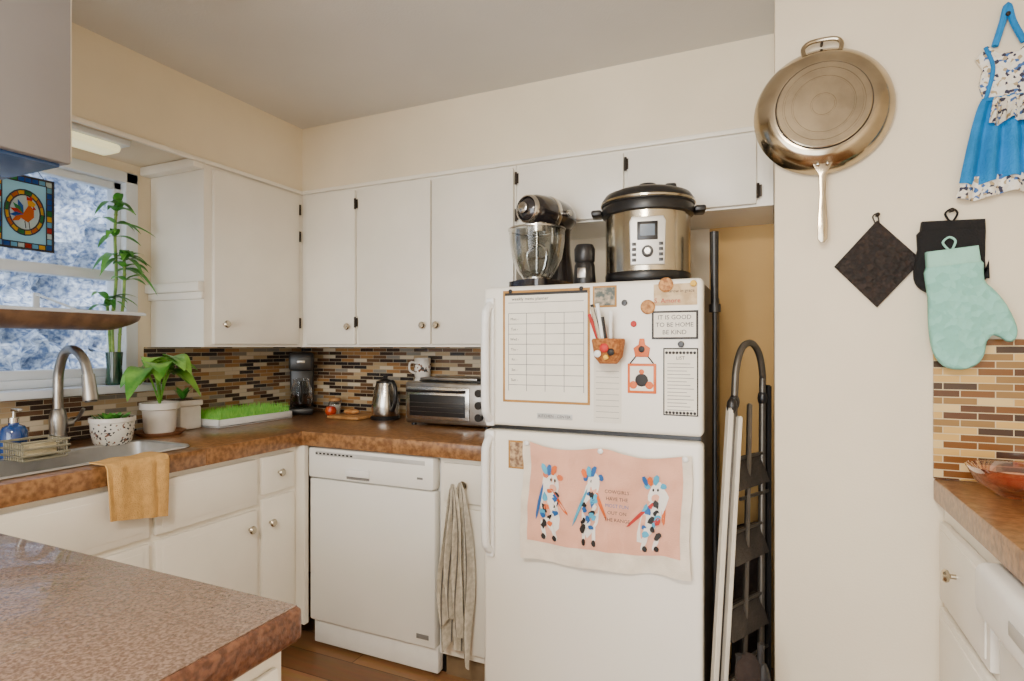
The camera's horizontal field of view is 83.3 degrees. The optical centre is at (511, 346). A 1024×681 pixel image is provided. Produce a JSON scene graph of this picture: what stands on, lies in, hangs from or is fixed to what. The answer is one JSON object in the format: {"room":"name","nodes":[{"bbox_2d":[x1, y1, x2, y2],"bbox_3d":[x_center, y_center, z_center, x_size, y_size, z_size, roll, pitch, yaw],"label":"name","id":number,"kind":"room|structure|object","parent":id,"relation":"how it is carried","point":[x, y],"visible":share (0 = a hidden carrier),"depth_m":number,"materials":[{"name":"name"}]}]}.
{"room":"kitchen","nodes":[
{"label":"kitchen","id":0,"kind":"room"},
{"bbox_2d":[0,148,300,441],"bbox_3d":[-2.188,0.098,1.192,0.131,2.335,4.600,0,0,24],"label":"wall","id":1,"kind":"structure","parent":0,"point":[224,376],"depth_m":2.50,"materials":[{"name":"tile"}]},
{"bbox_2d":[0,158,137,389],"bbox_3d":[-1.835,-0.285,1.976,0.132,0.870,1.020,0,0,24],"label":"window","id":2,"kind":"structure","parent":1,"relation":"in","point":[112,180],"depth_m":2.31,"materials":[{"name":"white wood"}]},
{"bbox_2d":[0,172,54,253],"bbox_3d":[-1.722,-0.517,2.035,0.015,0.347,0.182,0,0,24],"label":"stained glass panel","id":3,"kind":"object","parent":2,"relation":"attached to","point":[27,203],"visible":0.94,"depth_m":2.04,"materials":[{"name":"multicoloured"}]},
{"bbox_2d":[0,293,145,330],"bbox_3d":[-1.666,-0.128,1.870,0.264,0.135,0.865,0,0,24],"label":"shelf","id":4,"kind":"object","parent":2,"relation":"attached to","point":[18,317],"visible":1,"depth_m":1.95,"materials":[{"name":"brown wood"}]},
{"bbox_2d":[0,382,161,401],"bbox_3d":[-1.728,0.165,1.922,0.108,0.030,1.090,0,0,24],"label":"window sill","id":5,"kind":"structure","parent":1,"relation":"attached to","point":[40,393],"depth_m":2.07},
{"bbox_2d":[88,193,156,384],"bbox_3d":[-1.527,-0.228,2.284,0.162,0.756,0.275,0,0,24],"label":"bamboo","id":6,"kind":"object","parent":5,"relation":"on","point":[114,360],"visible":0.94,"depth_m":2.28,"materials":[{"name":"green plant"}]},
{"bbox_2d":[140,158,301,346],"bbox_3d":[-1.280,-0.379,2.619,0.375,0.758,0.588,0,0,24],"label":"upper cabinet","id":7,"kind":"object","parent":1,"relation":"attached to","point":[226,247],"visible":0.99,"depth_m":2.44,"materials":[{"name":"wood"}]},
{"bbox_2d":[72,0,773,128],"bbox_3d":[-0.561,-1.120,0.460,3.700,0.100,4.840,0,0,24],"label":"ceiling","id":8,"kind":"structure","parent":0,"point":[304,64],"depth_m":2.01,"materials":[{"name":"paint"}]},
{"bbox_2d":[0,0,71,179],"bbox_3d":[-1.293,-0.698,1.077,0.918,0.742,0.385,0,0,24],"label":"upper cabinet","id":9,"kind":"object","parent":8,"relation":"hanging from","point":[36,35],"visible":1,"depth_m":1.00,"materials":[{"name":"white wood"}]},
{"bbox_2d":[72,22,773,190],"bbox_3d":[-0.903,-0.915,0.943,2.440,0.310,4.000,0,0,24],"label":"wall","id":10,"kind":"structure","parent":0,"point":[115,86],"depth_m":2.27,"materials":[{"name":"beige paint"}]},
{"bbox_2d":[72,122,130,155],"bbox_3d":[-1.590,-0.735,1.877,0.140,0.049,0.600,0,0,24],"label":"light","id":11,"kind":"object","parent":10,"relation":"attached to","point":[84,138],"visible":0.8,"depth_m":2.04,"materials":[{"name":"beige plastic"}]},
{"bbox_2d":[72,115,754,194],"bbox_3d":[-0.820,-0.752,0.725,2.110,0.018,3.670,0,0,24],"label":"trim","id":12,"kind":"structure","parent":10,"relation":"attached to","point":[74,118],"depth_m":2.27,"materials":[{"name":"wood"}]},
{"bbox_2d":[281,571,773,680],"bbox_3d":[-0.561,1.315,0.460,3.700,0.100,4.840,0,0,24],"label":"floor","id":13,"kind":"structure","parent":0,"point":[306,659],"depth_m":2.29,"materials":[{"name":"brown wood"}]},
{"bbox_2d":[0,445,307,624],"bbox_3d":[-1.408,0.841,1.981,0.627,0.849,1.280,0,0,24],"label":"base cabinet","id":14,"kind":"object","parent":13,"relation":"on","point":[241,524],"visible":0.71,"depth_m":2.06,"materials":[{"name":"wood"}]},
{"bbox_2d":[0,410,491,508],"bbox_3d":[-0.884,0.385,2.095,1.530,0.060,1.882,0,0,24],"label":"countertop","id":15,"kind":"structure","parent":14,"relation":"on","point":[208,446],"depth_m":2.23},
{"bbox_2d":[0,408,27,458],"bbox_3d":[-1.596,0.276,1.847,0.076,0.158,0.072,0,0,24],"label":"soap dispenser","id":16,"kind":"object","parent":15,"relation":"on","point":[13,430],"visible":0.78,"depth_m":1.83,"materials":[{"name":"blue glass"}]},
{"bbox_2d":[48,345,98,448],"bbox_3d":[-1.505,0.174,1.998,0.245,0.362,0.100,0,0,24],"label":"kitchen faucet","id":17,"kind":"object","parent":15,"relation":"on","point":[58,422],"visible":0.91,"depth_m":2.00,"materials":[{"name":"metal"}]},
{"bbox_2d":[0,440,189,479],"bbox_3d":[-1.406,0.443,1.811,0.318,0.189,0.678,0,0,24],"label":"sink","id":18,"kind":"object","parent":15,"relation":"in","point":[81,456],"visible":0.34,"depth_m":1.98,"materials":[{"name":"metal"}]},
{"bbox_2d":[0,435,70,462],"bbox_3d":[-1.498,0.319,1.813,0.116,0.061,0.135,0,0,24],"label":"sink caddy","id":19,"kind":"object","parent":18,"relation":"on","point":[24,452],"visible":1,"depth_m":1.78,"materials":[{"name":"metal"}]},
{"bbox_2d":[88,412,135,445],"bbox_3d":[-1.464,0.299,2.110,0.146,0.111,0.146,0,0,24],"label":"succulent pot","id":20,"kind":"object","parent":15,"relation":"on","point":[110,429],"visible":1,"depth_m":2.06,"materials":[{"name":"ceramic"}]},
{"bbox_2d":[89,451,168,521],"bbox_3d":[-1.179,0.442,1.785,0.096,0.201,0.191,0,0,24],"label":"hand towel","id":21,"kind":"object","parent":15,"relation":"hanging from","point":[138,484],"visible":1,"depth_m":1.77,"materials":[{"name":"fabric"}]},
{"bbox_2d":[120,354,200,436],"bbox_3d":[-1.403,0.191,2.307,0.258,0.327,0.326,0,0,24],"label":"pothos","id":22,"kind":"object","parent":15,"relation":"on","point":[159,417],"visible":1,"depth_m":2.29,"materials":[{"name":"plant"}]},
{"bbox_2d":[163,387,202,429],"bbox_3d":[-1.430,0.265,2.501,0.120,0.180,0.110,0,0,24],"label":"square planter","id":23,"kind":"object","parent":15,"relation":"on","point":[189,412],"visible":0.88,"depth_m":2.48,"materials":[{"name":"white ceramic"}]},
{"bbox_2d":[201,401,291,427],"bbox_3d":[-1.281,0.312,2.736,0.210,0.085,0.420,0,0,24],"label":"grass planter","id":24,"kind":"object","parent":15,"relation":"on","point":[224,417],"visible":0.98,"depth_m":2.66,"materials":[{"name":"white plastic"}]},
{"bbox_2d":[289,352,313,414],"bbox_3d":[-1.117,0.192,3.059,0.120,0.325,0.216,0,0,-18],"label":"coffee maker","id":25,"kind":"object","parent":15,"relation":"on","point":[301,364],"visible":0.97,"depth_m":3.01,"materials":[{"name":"black plastic"}]},
{"bbox_2d":[325,404,336,415],"bbox_3d":[-0.930,0.325,2.956,0.058,0.060,0.058,0,0,24],"label":"apple","id":26,"kind":"object","parent":15,"relation":"on","point":[330,410],"visible":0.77,"depth_m":2.94,"materials":[{"name":"food"}]},
{"bbox_2d":[328,398,340,413],"bbox_3d":[-0.936,0.311,3.041,0.064,0.087,0.064,0,0,24],"label":"spice jar","id":27,"kind":"object","parent":15,"relation":"on","point":[337,406],"visible":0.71,"depth_m":3.02,"materials":[{"name":"clear glass"}]},
{"bbox_2d":[327,412,371,419],"bbox_3d":[-0.794,0.347,2.906,0.190,0.015,0.190,0,0,24],"label":"cutting board","id":28,"kind":"object","parent":15,"relation":"on","point":[361,415],"visible":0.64,"depth_m":2.85,"materials":[{"name":"brown wood"}]},
{"bbox_2d":[344,409,359,413],"bbox_3d":[-0.809,0.326,2.907,0.084,0.026,0.070,0,0,24],"label":"bread roll","id":29,"kind":"object","parent":28,"relation":"on","point":[348,411],"visible":1,"depth_m":2.88,"materials":[{"name":"orange food"}]},
{"bbox_2d":[370,375,399,420],"bbox_3d":[-0.615,0.247,2.833,0.159,0.215,0.144,0,0,11],"label":"electric kettle","id":30,"kind":"object","parent":15,"relation":"on","point":[385,401],"visible":1,"depth_m":2.78,"materials":[{"name":"silver metal"}]},
{"bbox_2d":[406,375,491,429],"bbox_3d":[-0.241,0.246,2.638,0.433,0.217,0.306,0,0,24],"label":"toaster oven","id":31,"kind":"object","parent":15,"relation":"on","point":[442,399],"visible":0.81,"depth_m":2.53,"materials":[{"name":"metal"}]},
{"bbox_2d":[408,358,430,380],"bbox_3d":[-0.454,0.204,2.851,0.082,0.300,0.111,0,0,43],"label":"mugs","id":32,"kind":"object","parent":31,"relation":"on","point":[422,366],"visible":0.34,"depth_m":2.83,"materials":[{"name":"white ceramic"}]},
{"bbox_2d":[234,651,280,680],"bbox_3d":[-1.240,0.835,0.905,1.815,0.861,0.535,0,0,24],"label":"base cabinet","id":33,"kind":"object","parent":13,"relation":"on","point":[270,669],"visible":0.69,"depth_m":0.75,"materials":[{"name":"wood"}]},
{"bbox_2d":[0,533,300,680],"bbox_3d":[-1.247,0.378,0.903,1.845,0.050,0.586,0,0,24],"label":"countertop","id":34,"kind":"structure","parent":33,"relation":"on","point":[66,615],"depth_m":0.74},
{"bbox_2d":[309,446,446,673],"bbox_3d":[-0.454,0.843,2.564,0.620,0.845,0.615,0,0,24],"label":"dishwasher","id":35,"kind":"object","parent":13,"relation":"on","point":[376,516],"visible":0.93,"depth_m":2.29,"materials":[{"name":"white plastic"}]},
{"bbox_2d":[441,458,484,680],"bbox_3d":[-0.041,0.841,2.404,0.245,0.849,0.608,0,0,24],"label":"base cabinet","id":36,"kind":"object","parent":13,"relation":"on","point":[454,471],"visible":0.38,"depth_m":2.13,"materials":[{"name":"wood"}]},
{"bbox_2d":[437,482,474,669],"bbox_3d":[-0.204,0.823,2.078,0.126,0.661,0.082,0,0,24],"label":"dish towel","id":37,"kind":"object","parent":36,"relation":"hanging from","point":[456,568],"visible":1,"depth_m":2.07,"materials":[{"name":"fabric"}]},
{"bbox_2d":[481,278,718,680],"bbox_3d":[0.356,0.531,2.102,0.713,1.467,0.753,0,0,24],"label":"refrigerator","id":38,"kind":"object","parent":13,"relation":"on","point":[545,620],"visible":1,"depth_m":1.81,"materials":[{"name":"metal"}]},
{"bbox_2d":[508,440,523,468],"bbox_3d":[0.015,0.356,1.908,0.058,0.093,0.002,0,0,24],"label":"photo magnet","id":39,"kind":"object","parent":38,"relation":"attached to","point":[515,448],"visible":0.89,"depth_m":1.91,"materials":[{"name":"beige paper"}]},
{"bbox_2d":[508,194,576,286],"bbox_3d":[0.118,-0.378,2.112,0.208,0.349,0.312,0,0,33],"label":"stand mixer","id":40,"kind":"object","parent":38,"relation":"on","point":[541,215],"visible":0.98,"depth_m":2.06,"materials":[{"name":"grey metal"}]},
{"bbox_2d":[503,286,589,404],"bbox_3d":[0.106,-0.004,1.864,0.301,0.375,0.008,0,0,24],"label":"planner","id":41,"kind":"object","parent":38,"relation":"attached to","point":[546,332],"visible":1,"depth_m":1.86,"materials":[{"name":"white paper"}]},
{"bbox_2d":[573,244,595,283],"bbox_3d":[0.245,-0.276,1.940,0.076,0.145,0.077,0,0,24],"label":"coffee grinder","id":42,"kind":"object","parent":38,"relation":"on","point":[584,254],"visible":0.79,"depth_m":1.91,"materials":[{"name":"black plastic"}]},
{"bbox_2d":[593,285,616,307],"bbox_3d":[0.287,-0.157,1.786,0.076,0.067,0.002,0,0,24],"label":"photo magnet","id":43,"kind":"object","parent":38,"relation":"attached to","point":[606,296],"visible":0.93,"depth_m":1.78,"materials":[{"name":"beige paper"}]},
{"bbox_2d":[520,440,692,581],"bbox_3d":[0.271,0.495,1.758,0.536,0.384,0.049,0,0,24],"label":"tea towel","id":44,"kind":"object","parent":38,"relation":"attached to","point":[598,508],"visible":1,"depth_m":1.75,"materials":[{"name":"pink fabric"}]},
{"bbox_2d":[588,303,624,363],"bbox_3d":[0.281,-0.041,1.730,0.116,0.182,0.105,0,0,24],"label":"pen holder","id":45,"kind":"object","parent":38,"relation":"attached to","point":[610,350],"visible":1,"depth_m":1.70,"materials":[{"name":"brown"}]},
{"bbox_2d":[594,357,620,423],"bbox_3d":[0.295,0.133,1.782,0.087,0.205,0.002,0,0,24],"label":"notepad","id":46,"kind":"object","parent":38,"relation":"attached to","point":[607,377],"visible":0.98,"depth_m":1.78,"materials":[{"name":"paper"}]},
{"bbox_2d":[621,300,626,305],"bbox_3d":[0.343,-0.135,1.758,0.019,0.019,0.007,0,0,24],"label":"round magnet","id":47,"kind":"object","parent":38,"relation":"attached to","point":[624,302],"visible":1,"depth_m":1.76,"materials":[{"name":"silver plastic"}]},
{"bbox_2d":[630,321,636,326],"bbox_3d":[0.368,-0.070,1.747,0.019,0.019,0.007,0,0,24],"label":"round magnet","id":48,"kind":"object","parent":38,"relation":"attached to","point":[633,323],"visible":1,"depth_m":1.74},
{"bbox_2d":[628,339,655,393],"bbox_3d":[0.391,0.058,1.735,0.086,0.165,0.010,0,0,24],"label":"magnet","id":49,"kind":"object","parent":38,"relation":"attached to","point":[641,377],"visible":1,"depth_m":1.73,"materials":[{"name":"orange ceramic"}]},
{"bbox_2d":[640,300,654,313],"bbox_3d":[0.407,-0.120,1.728,0.044,0.044,0.009,0,0,24],"label":"magnet","id":50,"kind":"object","parent":38,"relation":"attached to","point":[647,306],"visible":1,"depth_m":1.72},
{"bbox_2d":[591,182,706,281],"bbox_3d":[0.455,-0.374,1.934,0.310,0.342,0.309,0,0,-32],"label":"pressure cooker","id":51,"kind":"object","parent":38,"relation":"on","point":[648,225],"visible":0.94,"depth_m":1.81,"materials":[{"name":"silver metal"}]},
{"bbox_2d":[658,277,672,291],"bbox_3d":[0.456,-0.184,1.706,0.044,0.044,0.009,0,0,24],"label":"magnet","id":52,"kind":"object","parent":38,"relation":"attached to","point":[665,284],"visible":1,"depth_m":1.70},
{"bbox_2d":[652,310,697,338],"bbox_3d":[0.479,-0.065,1.698,0.133,0.084,0.005,0,0,24],"label":"sign","id":53,"kind":"object","parent":38,"relation":"attached to","point":[681,324],"visible":1,"depth_m":1.70,"materials":[{"name":"white paper"}]},
{"bbox_2d":[654,283,696,305],"bbox_3d":[0.481,-0.155,1.698,0.125,0.064,0.002,0,0,24],"label":"postcard","id":54,"kind":"object","parent":38,"relation":"attached to","point":[681,293],"visible":1,"depth_m":1.70,"materials":[{"name":"beige paper"}]},
{"bbox_2d":[663,348,697,416],"bbox_3d":[0.495,0.103,1.692,0.100,0.200,0.003,0,0,24],"label":"list","id":55,"kind":"object","parent":38,"relation":"attached to","point":[680,365],"visible":1,"depth_m":1.69,"materials":[{"name":"white paper"}]},
{"bbox_2d":[678,341,683,346],"bbox_3d":[0.494,-0.008,1.685,0.019,0.019,0.007,0,0,24],"label":"round magnet","id":56,"kind":"object","parent":38,"relation":"attached to","point":[680,343],"visible":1,"depth_m":1.68,"materials":[{"name":"silver plastic"}]},
{"bbox_2d":[690,280,696,285],"bbox_3d":[0.526,-0.185,1.671,0.019,0.019,0.007,0,0,24],"label":"round magnet","id":57,"kind":"object","parent":38,"relation":"attached to","point":[693,282],"visible":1,"depth_m":1.67},
{"bbox_2d":[709,231,720,644],"bbox_3d":[0.660,0.450,1.863,0.036,1.630,0.180,0,0,24],"label":"broom","id":58,"kind":"object","parent":13,"relation":"on","point":[714,307],"visible":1,"depth_m":1.82,"materials":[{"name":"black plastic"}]},
{"bbox_2d":[710,339,771,680],"bbox_3d":[0.713,0.621,1.766,0.380,1.289,0.066,0,0,-40],"label":"step ladder","id":59,"kind":"object","parent":13,"relation":"on","point":[734,620],"visible":0.99,"depth_m":1.75,"materials":[{"name":"black metal"}]},
{"bbox_2d":[730,523,757,673],"bbox_3d":[0.846,0.901,2.066,0.127,0.727,0.263,0,0,24],"label":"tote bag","id":60,"kind":"object","parent":13,"relation":"on","point":[753,564],"visible":0.16,"depth_m":1.98,"materials":[{"name":"fabric"}]},
{"bbox_2d":[735,642,769,680],"bbox_3d":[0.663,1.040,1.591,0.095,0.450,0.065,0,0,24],"label":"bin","id":61,"kind":"object","parent":13,"relation":"on","point":[748,667],"visible":1,"depth_m":1.57,"materials":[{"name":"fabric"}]},
{"bbox_2d":[940,510,1001,680],"bbox_3d":[1.325,0.841,1.237,0.654,0.849,0.433,0,0,24],"label":"base cabinet","id":62,"kind":"object","parent":13,"relation":"on","point":[969,648],"visible":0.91,"depth_m":1.34,"materials":[{"name":"wood"}]},
{"bbox_2d":[975,562,1023,680],"bbox_3d":[1.091,0.843,0.759,0.632,0.845,0.610,0,0,24],"label":"dishwasher","id":63,"kind":"object","parent":13,"relation":"on","point":[999,594],"visible":0.84,"depth_m":1.04,"materials":[{"name":"white plastic"}]},
{"bbox_2d":[934,479,1023,583],"bbox_3d":[1.201,0.385,0.928,0.629,0.060,1.098,0,0,24],"label":"countertop","id":64,"kind":"structure","parent":63,"relation":"on","point":[996,522],"depth_m":1.24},
{"bbox_2d":[965,460,1023,499],"bbox_3d":[1.201,0.321,1.368,0.200,0.068,0.200,0,0,24],"label":"glass bowl","id":65,"kind":"object","parent":64,"relation":"on","point":[1011,484],"visible":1,"depth_m":1.36,"materials":[{"name":"orange glass"}]},
{"bbox_2d":[301,162,773,667],"bbox_3d":[0.407,0.098,2.613,3.700,2.335,0.120,0,0,24],"label":"wall","id":66,"kind":"structure","parent":0,"point":[746,253],"depth_m":2.31,"materials":[{"name":"paint"}]},
{"bbox_2d":[302,347,480,415],"bbox_3d":[-0.463,0.177,2.932,1.588,0.353,0.009,0,0,24],"label":"tiled wall","id":67,"kind":"structure","parent":66,"relation":"attached to","point":[350,374],"depth_m":3.06,"materials":[{"name":"tile"}]},
{"bbox_2d":[302,165,544,346],"bbox_3d":[-0.599,-0.379,2.791,1.476,0.758,0.375,0,0,24],"label":"upper cabinet","id":68,"kind":"object","parent":66,"relation":"attached to","point":[411,263],"visible":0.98,"depth_m":2.56,"materials":[{"name":"wood"}]},
{"bbox_2d":[515,132,772,241],"bbox_3d":[0.515,-0.622,2.295,0.958,0.273,0.368,0,0,24],"label":"upper cabinet","id":69,"kind":"object","parent":66,"relation":"attached to","point":[731,175],"visible":0.64,"depth_m":2.12,"materials":[{"name":"wood"}]},
{"bbox_2d":[774,0,1023,680],"bbox_3d":[1.372,0.097,1.784,1.020,2.335,0.600,0,0,24],"label":"wall partition","id":70,"kind":"structure","parent":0,"point":[857,516],"depth_m":1.62,"materials":[{"name":"white paint"}]},
{"bbox_2d":[754,36,895,242],"bbox_3d":[0.880,-0.588,1.634,0.360,0.586,0.068,0,0,24],"label":"skillet","id":71,"kind":"object","parent":70,"relation":"attached to","point":[825,110],"visible":1,"depth_m":1.61,"materials":[{"name":"silver metal"}]},
{"bbox_2d":[834,213,915,306],"bbox_3d":[1.018,-0.242,1.607,0.210,0.264,0.012,0,0,24],"label":"pot holder","id":72,"kind":"object","parent":70,"relation":"attached to","point":[878,262],"visible":0.99,"depth_m":1.60,"materials":[{"name":"black fabric"}]},
{"bbox_2d":[913,209,989,292],"bbox_3d":[1.164,-0.254,1.531,0.162,0.231,0.031,0,0,24],"label":"oven mitt","id":73,"kind":"object","parent":70,"relation":"hanging from","point":[967,232],"visible":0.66,"depth_m":1.52,"materials":[{"name":"black fabric"}]},
{"bbox_2d":[924,236,1017,369],"bbox_3d":[1.181,-0.115,1.487,0.194,0.349,0.031,0,0,24],"label":"oven mitt","id":74,"kind":"object","parent":70,"relation":"hanging from","point":[963,311],"visible":1,"depth_m":1.48,"materials":[{"name":"teal fabric"}]},
{"bbox_2d":[933,339,1023,481],"bbox_3d":[1.424,0.167,1.426,0.629,0.374,0.009,0,0,24],"label":"wall tile","id":75,"kind":"structure","parent":70,"relation":"attached to","point":[978,410],"depth_m":1.51,"materials":[{"name":"brown tile"}]},
{"bbox_2d":[956,2,1023,200],"bbox_3d":[1.269,-0.635,1.471,0.222,0.506,0.054,0,0,24],"label":"apron","id":76,"kind":"object","parent":70,"relation":"hanging from","point":[993,164],"visible":1,"depth_m":1.48,"materials":[{"name":"blue fabric"}]},
{"label":"outside","id":77,"kind":"structure","parent":0,"visible":0},
{"bbox_3d":[-3.489,1.515,3.202,3.870,0.100,10.000,0,0,24],"label":"ground","id":78,"kind":"structure","parent":77,"visible":0},
{"bbox_2d":[0,173,106,370],"bbox_3d":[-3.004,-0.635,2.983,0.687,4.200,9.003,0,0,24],"label":"window glass","id":79,"kind":"object","parent":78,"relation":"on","point":[78,234],"visible":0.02,"depth_m":3.55,"materials":[{"name":"blue glass"}]}
]}

